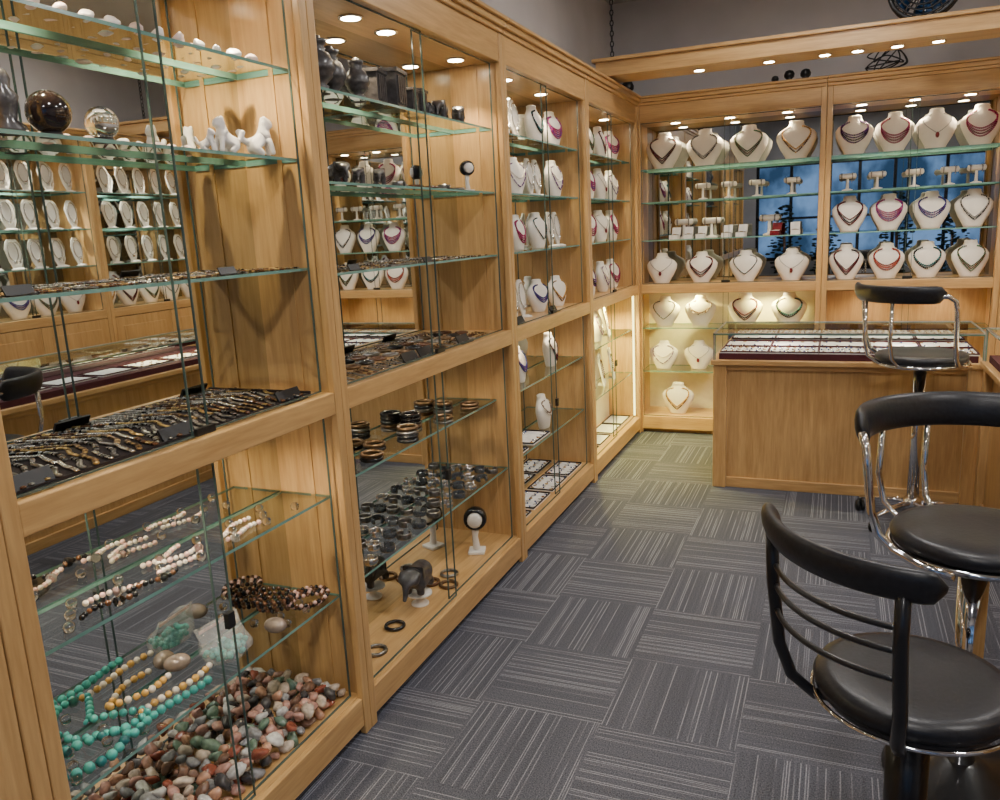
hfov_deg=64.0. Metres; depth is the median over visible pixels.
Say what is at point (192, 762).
stone
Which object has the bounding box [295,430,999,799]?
floor
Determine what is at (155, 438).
bracelet
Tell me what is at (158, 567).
charm
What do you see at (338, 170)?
elephant figurine
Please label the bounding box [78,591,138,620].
bracelet
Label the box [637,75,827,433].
display cabinet
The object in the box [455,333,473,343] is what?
holder
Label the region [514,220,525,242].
necklace
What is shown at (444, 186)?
bracelet
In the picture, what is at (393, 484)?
mirror
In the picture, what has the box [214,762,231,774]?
stone
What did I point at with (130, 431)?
bracelet
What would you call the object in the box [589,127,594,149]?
necklace
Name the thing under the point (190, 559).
bracelet
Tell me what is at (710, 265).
necklace
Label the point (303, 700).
stone
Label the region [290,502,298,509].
charm
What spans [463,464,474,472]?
bracelet
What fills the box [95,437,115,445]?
bracelet
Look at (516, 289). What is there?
stand
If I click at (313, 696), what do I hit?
stone
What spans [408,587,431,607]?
pedestal
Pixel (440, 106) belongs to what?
elephant figurine
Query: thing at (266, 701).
stone
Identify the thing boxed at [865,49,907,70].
decorative sculpture
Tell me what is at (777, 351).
tray
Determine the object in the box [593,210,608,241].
bust
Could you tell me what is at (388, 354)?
bangle
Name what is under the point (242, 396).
bracelet
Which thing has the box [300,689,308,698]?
stone
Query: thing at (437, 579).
bangle
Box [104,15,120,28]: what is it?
carving
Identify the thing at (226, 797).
stone
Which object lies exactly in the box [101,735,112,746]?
charm
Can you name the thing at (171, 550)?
bracelet
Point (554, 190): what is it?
bust
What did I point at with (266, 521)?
charm
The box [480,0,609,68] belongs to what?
wall
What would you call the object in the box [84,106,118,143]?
sphere
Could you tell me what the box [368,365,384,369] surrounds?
bracelet
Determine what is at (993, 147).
glass shelf
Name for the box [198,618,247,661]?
plastic bag
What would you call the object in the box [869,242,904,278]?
bust
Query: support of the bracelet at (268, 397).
on the display tray at (123, 454)
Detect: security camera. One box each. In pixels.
[622,82,633,90]
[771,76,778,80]
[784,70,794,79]
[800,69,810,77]
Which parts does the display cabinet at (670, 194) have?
post, panel, rail, glass door, glass door, rail, rail, panel, cornice, glass door, post, panel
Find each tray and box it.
[11,389,310,493]
[522,429,549,444]
[525,490,549,509]
[527,474,566,491]
[545,461,581,476]
[597,423,620,434]
[597,434,610,445]
[602,415,629,424]
[720,345,770,353]
[726,340,773,345]
[768,346,818,353]
[771,340,819,345]
[819,346,870,354]
[820,340,862,345]
[870,341,921,346]
[916,341,972,346]
[942,347,979,355]
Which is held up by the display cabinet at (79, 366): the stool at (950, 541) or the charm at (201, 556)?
the charm at (201, 556)
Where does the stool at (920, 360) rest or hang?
on the floor
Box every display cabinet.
[0,0,371,799]
[0,521,52,799]
[305,0,524,726]
[501,18,595,558]
[586,67,641,480]
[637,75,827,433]
[820,56,999,360]
[994,286,999,354]
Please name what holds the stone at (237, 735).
on the stone
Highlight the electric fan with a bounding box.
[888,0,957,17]
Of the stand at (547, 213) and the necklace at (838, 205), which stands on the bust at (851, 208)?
the necklace at (838, 205)
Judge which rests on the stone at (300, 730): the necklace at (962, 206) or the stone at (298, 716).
the stone at (298, 716)
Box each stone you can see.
[139,791,158,799]
[152,786,166,797]
[162,779,172,787]
[163,653,190,671]
[167,785,179,799]
[172,776,194,787]
[172,793,184,799]
[177,763,189,777]
[182,782,198,794]
[183,784,193,796]
[186,756,200,767]
[186,769,198,780]
[187,794,194,799]
[195,749,210,761]
[195,781,209,797]
[196,771,210,784]
[197,794,211,799]
[199,758,210,772]
[200,738,221,751]
[201,763,217,775]
[206,778,216,789]
[208,751,222,761]
[208,786,221,799]
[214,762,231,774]
[214,772,231,791]
[216,734,224,744]
[217,752,229,762]
[218,744,228,752]
[221,796,232,799]
[226,762,246,780]
[228,744,241,757]
[229,724,238,734]
[230,731,241,743]
[230,783,245,795]
[232,718,244,727]
[237,725,245,737]
[238,753,248,759]
[238,758,253,767]
[239,737,251,745]
[239,747,248,756]
[240,771,255,784]
[245,738,257,751]
[247,710,258,719]
[248,726,262,741]
[249,767,265,779]
[251,704,263,713]
[251,747,269,759]
[255,711,267,723]
[257,717,269,730]
[259,742,271,759]
[259,755,271,766]
[260,735,266,743]
[261,696,270,708]
[262,708,271,717]
[264,617,286,632]
[265,732,283,746]
[267,724,277,734]
[269,752,279,759]
[271,690,282,700]
[273,701,282,711]
[274,716,287,726]
[274,729,283,737]
[276,706,288,716]
[278,681,289,693]
[278,740,293,752]
[281,693,289,702]
[282,700,290,708]
[284,710,293,718]
[284,721,297,731]
[286,678,296,689]
[286,731,298,747]
[287,689,296,697]
[290,695,300,707]
[290,703,301,712]
[292,712,304,721]
[294,672,308,683]
[296,682,302,691]
[296,726,304,734]
[299,698,311,704]
[300,681,314,692]
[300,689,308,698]
[300,717,315,727]
[301,702,313,719]
[302,676,311,682]
[308,702,317,709]
[309,691,317,701]
[312,678,321,685]
[313,684,325,693]
[314,708,324,719]
[315,694,326,707]
[318,701,329,709]
[320,681,329,686]
[323,687,335,700]
[326,698,334,707]
[329,683,339,690]
[336,688,345,696]
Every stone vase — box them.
[316,35,334,95]
[324,45,346,100]
[345,57,369,102]
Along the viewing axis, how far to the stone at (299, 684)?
2.52 m
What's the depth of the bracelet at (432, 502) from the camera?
3.26 m
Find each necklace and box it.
[62,723,130,781]
[63,705,150,743]
[130,675,212,737]
[510,162,525,186]
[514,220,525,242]
[519,351,527,371]
[531,110,543,133]
[532,283,547,302]
[533,217,547,238]
[541,398,551,414]
[547,116,562,138]
[548,336,557,360]
[549,165,562,189]
[553,280,566,301]
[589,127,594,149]
[590,171,595,190]
[591,214,596,235]
[593,271,596,286]
[594,314,603,334]
[598,131,606,153]
[600,265,609,284]
[605,135,619,153]
[609,175,618,194]
[609,263,620,281]
[610,214,618,233]
[650,137,675,163]
[650,258,671,275]
[653,301,674,319]
[653,345,673,363]
[665,387,688,409]
[688,300,711,314]
[689,256,712,276]
[690,134,717,158]
[732,298,757,320]
[733,255,756,273]
[734,129,762,156]
[775,297,802,317]
[779,253,803,272]
[781,125,811,152]
[833,249,859,274]
[837,201,862,224]
[840,120,868,143]
[873,248,900,270]
[876,198,902,221]
[880,117,909,143]
[913,247,941,268]
[918,196,946,217]
[923,113,951,137]
[957,245,985,271]
[960,194,989,219]
[966,109,998,136]
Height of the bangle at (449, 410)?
0.015 m
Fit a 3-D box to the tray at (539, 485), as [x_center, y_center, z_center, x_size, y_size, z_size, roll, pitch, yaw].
[0.272,0.473,4.572,0.150,0.013,0.260,2,13,23]
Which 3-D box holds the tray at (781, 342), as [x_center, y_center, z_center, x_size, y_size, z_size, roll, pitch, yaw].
[1.765,-0.335,4.772,0.262,0.013,0.215,2,13,23]
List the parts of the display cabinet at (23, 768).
cabinet door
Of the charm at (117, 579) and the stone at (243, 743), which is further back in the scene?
the stone at (243, 743)
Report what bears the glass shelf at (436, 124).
attached to the display cabinet at (451, 50)
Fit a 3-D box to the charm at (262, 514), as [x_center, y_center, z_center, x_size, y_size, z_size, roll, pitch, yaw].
[-0.672,0.323,2.265,0.023,0.020,0.023,2,13,24]
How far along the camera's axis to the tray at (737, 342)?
4.90 m
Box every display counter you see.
[711,321,985,504]
[973,327,999,508]
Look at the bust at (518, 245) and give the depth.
3.97 m
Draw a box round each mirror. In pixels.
[0,0,269,465]
[24,438,301,799]
[314,18,463,364]
[349,363,473,623]
[507,90,550,313]
[518,328,556,487]
[589,121,605,289]
[647,111,820,281]
[827,94,999,277]
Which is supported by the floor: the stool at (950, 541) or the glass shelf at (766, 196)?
the stool at (950, 541)
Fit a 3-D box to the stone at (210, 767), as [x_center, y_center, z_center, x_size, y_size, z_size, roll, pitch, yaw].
[-0.769,0.983,2.126,0.033,0.036,0.050,0,12,15]
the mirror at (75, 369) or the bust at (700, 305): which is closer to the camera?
the mirror at (75, 369)
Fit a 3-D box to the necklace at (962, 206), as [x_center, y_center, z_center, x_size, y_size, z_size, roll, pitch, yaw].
[3.025,-1.231,5.099,0.165,0.163,0.045,2,13,21]
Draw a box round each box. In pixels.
[358,67,389,108]
[375,66,407,113]
[399,87,418,116]
[409,88,428,119]
[669,227,680,239]
[683,227,692,238]
[696,226,706,237]
[721,225,732,236]
[735,224,747,236]
[770,222,781,234]
[790,222,799,233]
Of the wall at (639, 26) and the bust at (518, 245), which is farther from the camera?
the wall at (639, 26)
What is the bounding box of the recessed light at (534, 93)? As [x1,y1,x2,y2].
[533,92,548,95]
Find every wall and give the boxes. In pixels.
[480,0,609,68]
[609,0,999,95]
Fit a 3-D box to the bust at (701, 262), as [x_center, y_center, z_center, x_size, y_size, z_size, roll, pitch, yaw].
[1.474,-0.972,5.851,0.228,0.223,0.088,3,13,26]
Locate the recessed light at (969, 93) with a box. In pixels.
[963,92,977,95]
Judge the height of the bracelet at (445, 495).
0.024 m
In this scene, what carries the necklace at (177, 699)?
on the display cabinet at (79, 366)
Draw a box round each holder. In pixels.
[0,284,39,296]
[13,465,61,495]
[157,420,194,443]
[217,266,240,275]
[274,386,307,404]
[347,264,363,270]
[399,350,418,362]
[416,345,431,357]
[422,256,432,262]
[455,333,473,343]
[517,315,525,323]
[549,305,560,312]
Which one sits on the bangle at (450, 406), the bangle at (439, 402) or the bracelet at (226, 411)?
the bangle at (439, 402)
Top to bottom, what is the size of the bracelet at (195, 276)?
0.005 m
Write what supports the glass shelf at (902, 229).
attached to the display cabinet at (956, 87)
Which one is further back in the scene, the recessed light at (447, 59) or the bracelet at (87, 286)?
the recessed light at (447, 59)
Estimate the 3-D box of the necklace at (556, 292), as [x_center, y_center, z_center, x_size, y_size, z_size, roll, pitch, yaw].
[0.346,-0.629,4.603,0.036,0.125,0.133,7,15,39]
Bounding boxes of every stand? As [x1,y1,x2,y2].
[459,160,474,189]
[463,506,486,554]
[508,100,523,140]
[508,107,514,138]
[516,279,531,317]
[516,289,524,318]
[523,158,539,196]
[531,160,543,196]
[544,212,559,246]
[551,212,565,245]
[675,218,692,238]
[695,182,710,199]
[702,216,720,237]
[721,180,736,197]
[749,178,764,195]
[759,213,779,234]
[784,176,800,193]
[839,172,856,190]
[868,170,886,188]
[905,168,923,186]
[940,165,959,184]
[967,163,986,182]
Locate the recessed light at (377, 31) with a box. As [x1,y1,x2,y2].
[374,28,397,35]
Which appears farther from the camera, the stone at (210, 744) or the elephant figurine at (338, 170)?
the elephant figurine at (338, 170)
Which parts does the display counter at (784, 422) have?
post, rail, panel, rail, case trim, post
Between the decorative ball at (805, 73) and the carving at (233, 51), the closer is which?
the carving at (233, 51)
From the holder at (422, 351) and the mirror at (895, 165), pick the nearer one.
the holder at (422, 351)
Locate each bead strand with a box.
[107,672,170,710]
[138,662,212,712]
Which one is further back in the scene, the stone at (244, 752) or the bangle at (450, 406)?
the bangle at (450, 406)
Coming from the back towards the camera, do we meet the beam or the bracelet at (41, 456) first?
the beam
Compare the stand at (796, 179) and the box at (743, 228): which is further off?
the box at (743, 228)
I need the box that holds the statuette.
[0,68,25,135]
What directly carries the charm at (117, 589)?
on the display cabinet at (79, 366)
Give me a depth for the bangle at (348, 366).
2.75 m
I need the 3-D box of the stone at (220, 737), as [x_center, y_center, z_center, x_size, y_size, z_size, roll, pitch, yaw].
[-0.789,0.960,2.255,0.024,0.025,0.028,-8,13,-21]
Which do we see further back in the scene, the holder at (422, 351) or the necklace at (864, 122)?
the necklace at (864, 122)
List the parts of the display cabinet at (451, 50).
post, glass door, glass door, rail, rail, rail, glass door, glass door, cornice, panel, post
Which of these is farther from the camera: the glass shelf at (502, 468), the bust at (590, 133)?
the bust at (590, 133)
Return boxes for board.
[596,353,605,386]
[602,307,610,336]
[607,347,614,378]
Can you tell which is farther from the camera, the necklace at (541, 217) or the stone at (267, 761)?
the necklace at (541, 217)
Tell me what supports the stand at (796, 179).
on the display cabinet at (670, 194)
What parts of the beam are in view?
chain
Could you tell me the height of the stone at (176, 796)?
0.028 m
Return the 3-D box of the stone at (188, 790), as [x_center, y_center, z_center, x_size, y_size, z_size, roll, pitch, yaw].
[-0.802,1.005,2.054,0.027,0.028,0.028,5,14,33]
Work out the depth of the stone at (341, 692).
2.54 m
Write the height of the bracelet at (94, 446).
0.007 m
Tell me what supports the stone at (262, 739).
on the stone
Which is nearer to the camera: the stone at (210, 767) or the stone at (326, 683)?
the stone at (210, 767)
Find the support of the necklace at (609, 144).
on the bust at (614, 140)
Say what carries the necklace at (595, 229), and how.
on the bust at (593, 221)
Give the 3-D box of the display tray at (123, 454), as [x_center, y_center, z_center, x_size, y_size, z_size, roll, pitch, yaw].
[-0.817,0.075,1.937,0.190,0.014,0.940,2,13,23]
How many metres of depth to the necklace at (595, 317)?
5.34 m
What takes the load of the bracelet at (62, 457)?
on the display tray at (123, 454)
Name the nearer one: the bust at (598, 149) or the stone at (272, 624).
the stone at (272, 624)
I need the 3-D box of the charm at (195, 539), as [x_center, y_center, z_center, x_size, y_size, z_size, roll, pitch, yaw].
[-0.795,0.366,2.094,0.023,0.020,0.023,7,16,40]
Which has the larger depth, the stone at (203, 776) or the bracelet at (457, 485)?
the bracelet at (457, 485)
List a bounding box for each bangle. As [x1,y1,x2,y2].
[345,364,360,369]
[355,359,374,365]
[359,449,383,458]
[359,453,383,462]
[363,440,385,448]
[363,444,385,450]
[369,356,386,360]
[371,643,387,656]
[382,352,398,356]
[384,619,405,631]
[394,349,409,352]
[396,423,418,431]
[396,427,418,435]
[396,431,418,439]
[397,435,418,443]
[400,410,420,417]
[400,414,421,421]
[400,420,421,424]
[405,345,421,349]
[416,342,430,346]
[426,339,441,342]
[426,577,439,586]
[432,400,451,406]
[433,404,452,409]
[433,408,452,413]
[433,413,453,420]
[433,419,453,424]
[435,336,451,339]
[439,579,458,589]
[440,568,458,577]
[446,333,459,336]
[455,331,467,333]
[460,400,478,406]
[460,405,478,410]
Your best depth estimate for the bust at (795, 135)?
5.40 m
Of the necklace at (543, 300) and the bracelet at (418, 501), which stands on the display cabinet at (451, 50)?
the bracelet at (418, 501)
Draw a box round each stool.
[761,502,999,799]
[854,391,999,799]
[855,282,972,531]
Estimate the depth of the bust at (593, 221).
5.13 m
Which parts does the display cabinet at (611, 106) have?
post, glass door, panel, glass door, rail, cornice, rail, rail, glass door, panel, glass door, post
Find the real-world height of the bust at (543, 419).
0.188 m
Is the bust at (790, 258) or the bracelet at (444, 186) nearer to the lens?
the bracelet at (444, 186)
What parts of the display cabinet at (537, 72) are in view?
post, glass door, glass door, rail, cornice, rail, rail, glass door, panel, glass door, post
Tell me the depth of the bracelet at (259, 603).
2.40 m
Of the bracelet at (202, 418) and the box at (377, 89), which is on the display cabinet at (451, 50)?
the box at (377, 89)
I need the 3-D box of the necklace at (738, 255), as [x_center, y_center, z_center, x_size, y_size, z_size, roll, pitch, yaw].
[1.747,-0.966,5.703,0.169,0.138,0.044,3,13,27]
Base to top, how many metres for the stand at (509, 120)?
0.192 m
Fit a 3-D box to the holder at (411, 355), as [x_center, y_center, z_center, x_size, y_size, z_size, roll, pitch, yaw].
[-0.319,-0.157,2.877,0.040,0.034,0.100,2,13,23]
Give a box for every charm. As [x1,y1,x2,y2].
[62,621,74,633]
[63,609,75,620]
[63,747,74,759]
[65,598,76,608]
[66,759,78,772]
[69,773,82,786]
[97,723,107,731]
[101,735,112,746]
[112,574,122,584]
[112,584,123,594]
[112,595,124,605]
[133,713,141,721]
[138,724,148,735]
[154,554,163,561]
[155,563,165,571]
[157,572,167,582]
[191,536,200,544]
[194,543,203,552]
[196,552,205,560]
[224,519,233,527]
[228,526,236,534]
[231,533,239,542]
[250,619,258,627]
[254,504,262,511]
[258,510,266,518]
[262,517,270,525]
[276,612,284,618]
[285,619,291,627]
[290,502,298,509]
[295,599,302,604]
[302,606,309,613]
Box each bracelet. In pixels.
[12,462,27,471]
[29,458,42,467]
[34,288,56,290]
[35,289,61,292]
[38,454,55,464]
[40,288,78,290]
[47,464,61,476]
[48,452,67,460]
[52,286,91,290]
[56,460,79,471]
[63,447,79,456]
[70,457,86,468]
[72,283,111,285]
[73,286,98,288]
[74,444,87,453]
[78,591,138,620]
[80,453,99,464]
[82,580,144,606]
[84,441,98,450]
[88,285,114,286]
[91,450,113,458]
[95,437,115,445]
[101,282,133,285]
[105,433,120,442]
[106,446,118,456]
[114,432,133,439]
[115,443,134,452]
[124,439,142,449]
[125,429,143,435]
[126,567,177,593]
[134,436,157,444]
[135,426,150,433]
[140,279,167,281]
[140,543,180,568]
[145,423,158,430]
[145,433,159,442]
[153,420,170,426]
[155,543,197,564]
[156,550,203,573]
[161,418,176,424]
[171,415,186,421]
[173,276,200,278]
[176,413,197,418]
[191,410,201,417]
[192,419,205,425]
[195,407,213,414]
[199,417,218,423]
[202,406,221,411]
[204,414,225,421]
[210,403,228,409]
[214,412,235,417]
[217,401,234,406]
[220,410,239,415]
[223,516,250,537]
[225,520,261,541]
[226,398,242,404]
[230,397,251,402]
[230,407,249,413]
[235,405,256,410]
[238,394,254,399]
[243,402,263,408]
[246,392,261,398]
[248,269,274,271]
[250,391,269,395]
[251,400,271,405]
[252,586,293,612]
[258,398,275,404]
[264,395,285,401]
[285,585,329,610]
[346,372,365,375]
[353,370,370,374]
[357,369,377,372]
[361,538,366,548]
[363,554,377,566]
[365,540,380,551]
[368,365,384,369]
[368,526,383,537]
[371,364,389,367]
[376,363,392,366]
[379,541,395,552]
[381,361,398,364]
[383,528,396,538]
[385,516,398,525]
[391,181,405,185]
[396,530,411,540]
[398,517,412,527]
[400,506,413,515]
[412,519,426,528]
[413,507,426,516]
[414,497,427,505]
[426,508,440,518]
[427,488,439,496]
[427,498,439,506]
[437,184,449,188]
[440,480,451,487]
[440,489,452,497]
[440,499,453,508]
[452,472,463,479]
[452,481,464,489]
[453,490,465,498]
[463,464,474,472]
[463,473,475,480]
[464,482,476,490]
[474,465,485,473]
[475,474,487,481]
[486,466,497,474]
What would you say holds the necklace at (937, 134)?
hanging from the bust at (938, 120)
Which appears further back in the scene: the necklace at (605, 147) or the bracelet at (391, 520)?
the necklace at (605, 147)
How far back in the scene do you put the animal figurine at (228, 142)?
2.05 m
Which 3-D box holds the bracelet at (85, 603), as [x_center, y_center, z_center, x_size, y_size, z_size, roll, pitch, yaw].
[-0.870,0.433,1.802,0.026,0.015,0.140,8,16,42]
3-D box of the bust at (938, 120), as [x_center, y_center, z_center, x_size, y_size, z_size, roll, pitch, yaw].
[2.789,-1.736,5.114,0.232,0.251,0.090,0,12,15]
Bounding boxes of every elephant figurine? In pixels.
[328,161,349,181]
[352,167,365,182]
[373,168,385,184]
[398,559,433,601]
[426,102,435,114]
[431,100,448,117]
[452,106,464,121]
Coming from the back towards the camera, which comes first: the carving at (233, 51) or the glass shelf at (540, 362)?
the glass shelf at (540, 362)
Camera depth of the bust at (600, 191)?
5.30 m
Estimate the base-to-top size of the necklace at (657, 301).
0.138 m
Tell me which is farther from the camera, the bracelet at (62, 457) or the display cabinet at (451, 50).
the display cabinet at (451, 50)
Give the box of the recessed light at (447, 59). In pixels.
[445,57,465,62]
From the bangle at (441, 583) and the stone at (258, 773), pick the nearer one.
the stone at (258, 773)
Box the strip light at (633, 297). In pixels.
[632,296,634,414]
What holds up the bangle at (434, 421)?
on the display cabinet at (451, 50)
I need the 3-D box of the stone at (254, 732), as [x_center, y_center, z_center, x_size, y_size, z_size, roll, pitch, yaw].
[-0.698,0.951,2.279,0.046,0.032,0.030,0,12,15]
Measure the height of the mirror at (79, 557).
0.960 m
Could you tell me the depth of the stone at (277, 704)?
2.41 m
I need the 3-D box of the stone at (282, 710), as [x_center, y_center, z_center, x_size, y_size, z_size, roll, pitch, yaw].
[-0.653,0.934,2.390,0.029,0.036,0.043,6,15,36]
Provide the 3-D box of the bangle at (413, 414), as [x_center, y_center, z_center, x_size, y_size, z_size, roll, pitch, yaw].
[-0.354,0.057,3.163,0.086,0.015,0.086,-5,12,-12]
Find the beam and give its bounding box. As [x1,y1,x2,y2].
[591,0,999,82]
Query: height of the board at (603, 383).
0.214 m
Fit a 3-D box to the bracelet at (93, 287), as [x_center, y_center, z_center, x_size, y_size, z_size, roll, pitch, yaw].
[-0.863,-0.235,1.668,0.081,0.005,0.014,5,14,32]
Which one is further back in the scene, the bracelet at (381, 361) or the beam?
the beam
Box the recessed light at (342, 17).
[338,13,362,21]
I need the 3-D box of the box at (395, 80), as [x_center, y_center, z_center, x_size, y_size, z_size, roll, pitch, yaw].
[-0.386,-1.090,2.822,0.095,0.135,0.122,0,12,11]
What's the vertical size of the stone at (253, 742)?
0.026 m
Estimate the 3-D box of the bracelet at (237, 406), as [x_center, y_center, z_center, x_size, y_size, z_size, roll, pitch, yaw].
[-0.679,0.021,2.139,0.102,0.006,0.018,8,16,41]
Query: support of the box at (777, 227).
on the display cabinet at (670, 194)
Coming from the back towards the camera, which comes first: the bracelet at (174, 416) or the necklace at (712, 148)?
the necklace at (712, 148)
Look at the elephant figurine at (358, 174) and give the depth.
2.61 m
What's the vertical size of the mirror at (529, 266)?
1.140 m
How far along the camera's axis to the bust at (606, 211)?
5.63 m
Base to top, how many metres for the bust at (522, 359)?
0.183 m
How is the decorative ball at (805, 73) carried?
on the display cabinet at (670, 194)
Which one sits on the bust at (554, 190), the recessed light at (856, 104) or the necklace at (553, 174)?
the necklace at (553, 174)
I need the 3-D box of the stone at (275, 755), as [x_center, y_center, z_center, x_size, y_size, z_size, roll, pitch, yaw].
[-0.636,1.001,2.255,0.029,0.022,0.023,-1,12,7]
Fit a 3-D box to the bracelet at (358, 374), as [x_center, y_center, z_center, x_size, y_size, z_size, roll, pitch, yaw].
[-0.472,-0.085,2.632,0.018,0.006,0.103,-14,16,-41]
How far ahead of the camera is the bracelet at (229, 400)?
2.21 m
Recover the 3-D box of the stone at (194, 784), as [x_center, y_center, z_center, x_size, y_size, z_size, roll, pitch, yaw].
[-0.812,1.037,2.114,0.056,0.035,0.040,-14,16,-42]
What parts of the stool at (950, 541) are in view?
backrest, seat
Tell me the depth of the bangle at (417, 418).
3.13 m
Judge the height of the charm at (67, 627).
0.020 m
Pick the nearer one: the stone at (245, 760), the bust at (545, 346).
the stone at (245, 760)
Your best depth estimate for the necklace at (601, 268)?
5.42 m
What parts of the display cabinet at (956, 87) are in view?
post, glass door, glass door, panel, rail, cornice, rail, glass door, glass door, panel, post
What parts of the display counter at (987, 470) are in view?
post, panel, case trim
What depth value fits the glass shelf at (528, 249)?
4.44 m
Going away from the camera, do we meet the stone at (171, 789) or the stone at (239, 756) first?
the stone at (171, 789)
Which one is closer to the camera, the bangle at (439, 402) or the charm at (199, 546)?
the charm at (199, 546)
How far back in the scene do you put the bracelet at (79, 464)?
1.66 m
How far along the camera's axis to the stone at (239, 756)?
2.24 m
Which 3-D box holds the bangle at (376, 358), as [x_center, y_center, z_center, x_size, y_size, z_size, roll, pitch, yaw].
[-0.447,-0.152,2.932,0.067,0.012,0.067,-1,12,6]
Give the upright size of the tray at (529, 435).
0.013 m
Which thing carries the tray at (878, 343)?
on the display counter at (784, 422)
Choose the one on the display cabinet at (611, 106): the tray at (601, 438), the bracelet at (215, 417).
the tray at (601, 438)
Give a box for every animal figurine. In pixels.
[193,128,216,149]
[212,116,244,151]
[235,116,275,155]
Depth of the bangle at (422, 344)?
3.24 m
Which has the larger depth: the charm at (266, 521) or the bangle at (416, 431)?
the bangle at (416, 431)
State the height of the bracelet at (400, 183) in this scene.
0.022 m
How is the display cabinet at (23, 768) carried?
on the floor
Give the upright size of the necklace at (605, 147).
0.149 m
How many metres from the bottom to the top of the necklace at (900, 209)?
0.150 m
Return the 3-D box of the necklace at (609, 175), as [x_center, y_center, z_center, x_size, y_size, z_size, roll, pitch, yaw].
[0.799,-1.509,5.609,0.044,0.137,0.156,3,13,26]
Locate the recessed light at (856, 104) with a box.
[855,103,868,105]
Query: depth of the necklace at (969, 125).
4.98 m
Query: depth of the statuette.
1.49 m
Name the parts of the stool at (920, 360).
backrest, seat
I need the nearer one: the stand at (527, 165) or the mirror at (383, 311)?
the mirror at (383, 311)
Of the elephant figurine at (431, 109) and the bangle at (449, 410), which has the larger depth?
the bangle at (449, 410)
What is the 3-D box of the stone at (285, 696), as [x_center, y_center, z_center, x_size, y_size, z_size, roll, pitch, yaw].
[-0.664,0.921,2.472,0.041,0.028,0.026,8,16,43]
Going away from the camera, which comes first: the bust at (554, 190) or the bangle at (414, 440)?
the bangle at (414, 440)
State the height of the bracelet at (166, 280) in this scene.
0.005 m
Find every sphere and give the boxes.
[24,90,71,138]
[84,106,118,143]
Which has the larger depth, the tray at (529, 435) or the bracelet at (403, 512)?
the tray at (529, 435)
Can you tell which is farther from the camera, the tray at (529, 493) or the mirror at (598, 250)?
the mirror at (598, 250)
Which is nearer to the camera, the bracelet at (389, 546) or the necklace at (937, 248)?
the bracelet at (389, 546)
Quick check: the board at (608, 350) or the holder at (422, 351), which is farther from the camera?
the board at (608, 350)
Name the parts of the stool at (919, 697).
backrest, seat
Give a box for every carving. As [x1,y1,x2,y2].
[8,18,19,22]
[25,0,39,9]
[52,2,66,10]
[78,9,93,22]
[97,19,113,36]
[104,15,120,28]
[118,138,129,150]
[129,22,142,34]
[151,26,163,41]
[172,31,184,47]
[193,39,204,50]
[212,44,220,50]
[226,48,241,60]
[245,54,257,62]
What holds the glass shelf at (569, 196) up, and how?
attached to the display cabinet at (537, 72)
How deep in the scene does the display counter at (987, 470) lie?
3.98 m
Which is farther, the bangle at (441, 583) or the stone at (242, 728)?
the bangle at (441, 583)
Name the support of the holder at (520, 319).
on the display cabinet at (537, 72)
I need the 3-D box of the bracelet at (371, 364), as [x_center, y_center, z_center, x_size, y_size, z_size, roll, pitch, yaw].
[-0.413,-0.118,2.771,0.103,0.006,0.019,9,16,43]
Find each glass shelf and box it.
[0,0,287,79]
[0,128,296,166]
[0,268,307,302]
[37,491,329,656]
[62,587,338,799]
[320,86,490,133]
[329,181,493,195]
[337,254,496,275]
[354,398,495,476]
[364,464,507,576]
[509,133,576,152]
[512,193,577,200]
[514,245,579,253]
[520,356,582,391]
[523,408,583,455]
[590,153,628,164]
[591,198,629,202]
[592,239,629,244]
[595,329,631,349]
[596,372,631,400]
[642,157,818,172]
[642,192,817,204]
[642,233,816,241]
[643,323,813,328]
[643,364,712,372]
[826,323,989,328]
[829,225,995,233]
[830,181,998,193]
[832,143,999,158]
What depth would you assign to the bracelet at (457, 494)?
3.34 m
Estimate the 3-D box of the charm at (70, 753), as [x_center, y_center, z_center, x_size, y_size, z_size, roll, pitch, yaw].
[-0.949,0.776,1.761,0.023,0.020,0.023,2,13,21]
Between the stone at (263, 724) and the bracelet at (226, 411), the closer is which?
the bracelet at (226, 411)
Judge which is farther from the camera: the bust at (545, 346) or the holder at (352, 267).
the bust at (545, 346)
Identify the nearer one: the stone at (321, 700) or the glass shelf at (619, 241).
the stone at (321, 700)
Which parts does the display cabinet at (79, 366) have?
post, glass door, rail, glass door, glass door, glass door, panel, rail, post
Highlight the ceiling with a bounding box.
[605,0,636,3]
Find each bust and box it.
[510,157,525,195]
[513,215,524,250]
[518,346,525,382]
[524,105,541,144]
[527,212,545,248]
[527,279,547,312]
[535,393,550,428]
[542,332,556,366]
[543,111,560,144]
[544,160,561,197]
[548,275,565,306]
[589,129,592,152]
[590,172,593,197]
[591,216,594,242]
[593,126,605,159]
[593,168,605,200]
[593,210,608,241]
[593,272,594,295]
[594,310,602,342]
[595,261,608,291]
[604,131,618,161]
[604,170,617,199]
[605,210,617,239]
[605,259,618,288]
[646,133,681,169]
[647,253,676,283]
[650,296,679,326]
[650,340,677,368]
[662,382,693,413]
[685,295,715,325]
[685,340,712,368]
[686,251,717,282]
[687,129,723,166]
[728,293,762,323]
[730,124,768,162]
[730,250,761,281]
[772,292,806,323]
[775,248,808,280]
[776,120,816,159]
[829,244,863,279]
[832,196,866,231]
[835,115,873,155]
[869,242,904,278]
[871,193,906,230]
[875,111,914,152]
[908,241,945,277]
[913,191,950,228]
[916,107,956,149]
[951,239,989,276]
[954,188,993,226]
[960,103,999,144]
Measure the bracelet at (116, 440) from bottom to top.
0.007 m
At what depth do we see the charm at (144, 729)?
1.83 m
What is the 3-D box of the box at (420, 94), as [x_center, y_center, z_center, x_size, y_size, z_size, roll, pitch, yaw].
[-0.314,-1.120,3.029,0.070,0.100,0.090,0,12,11]

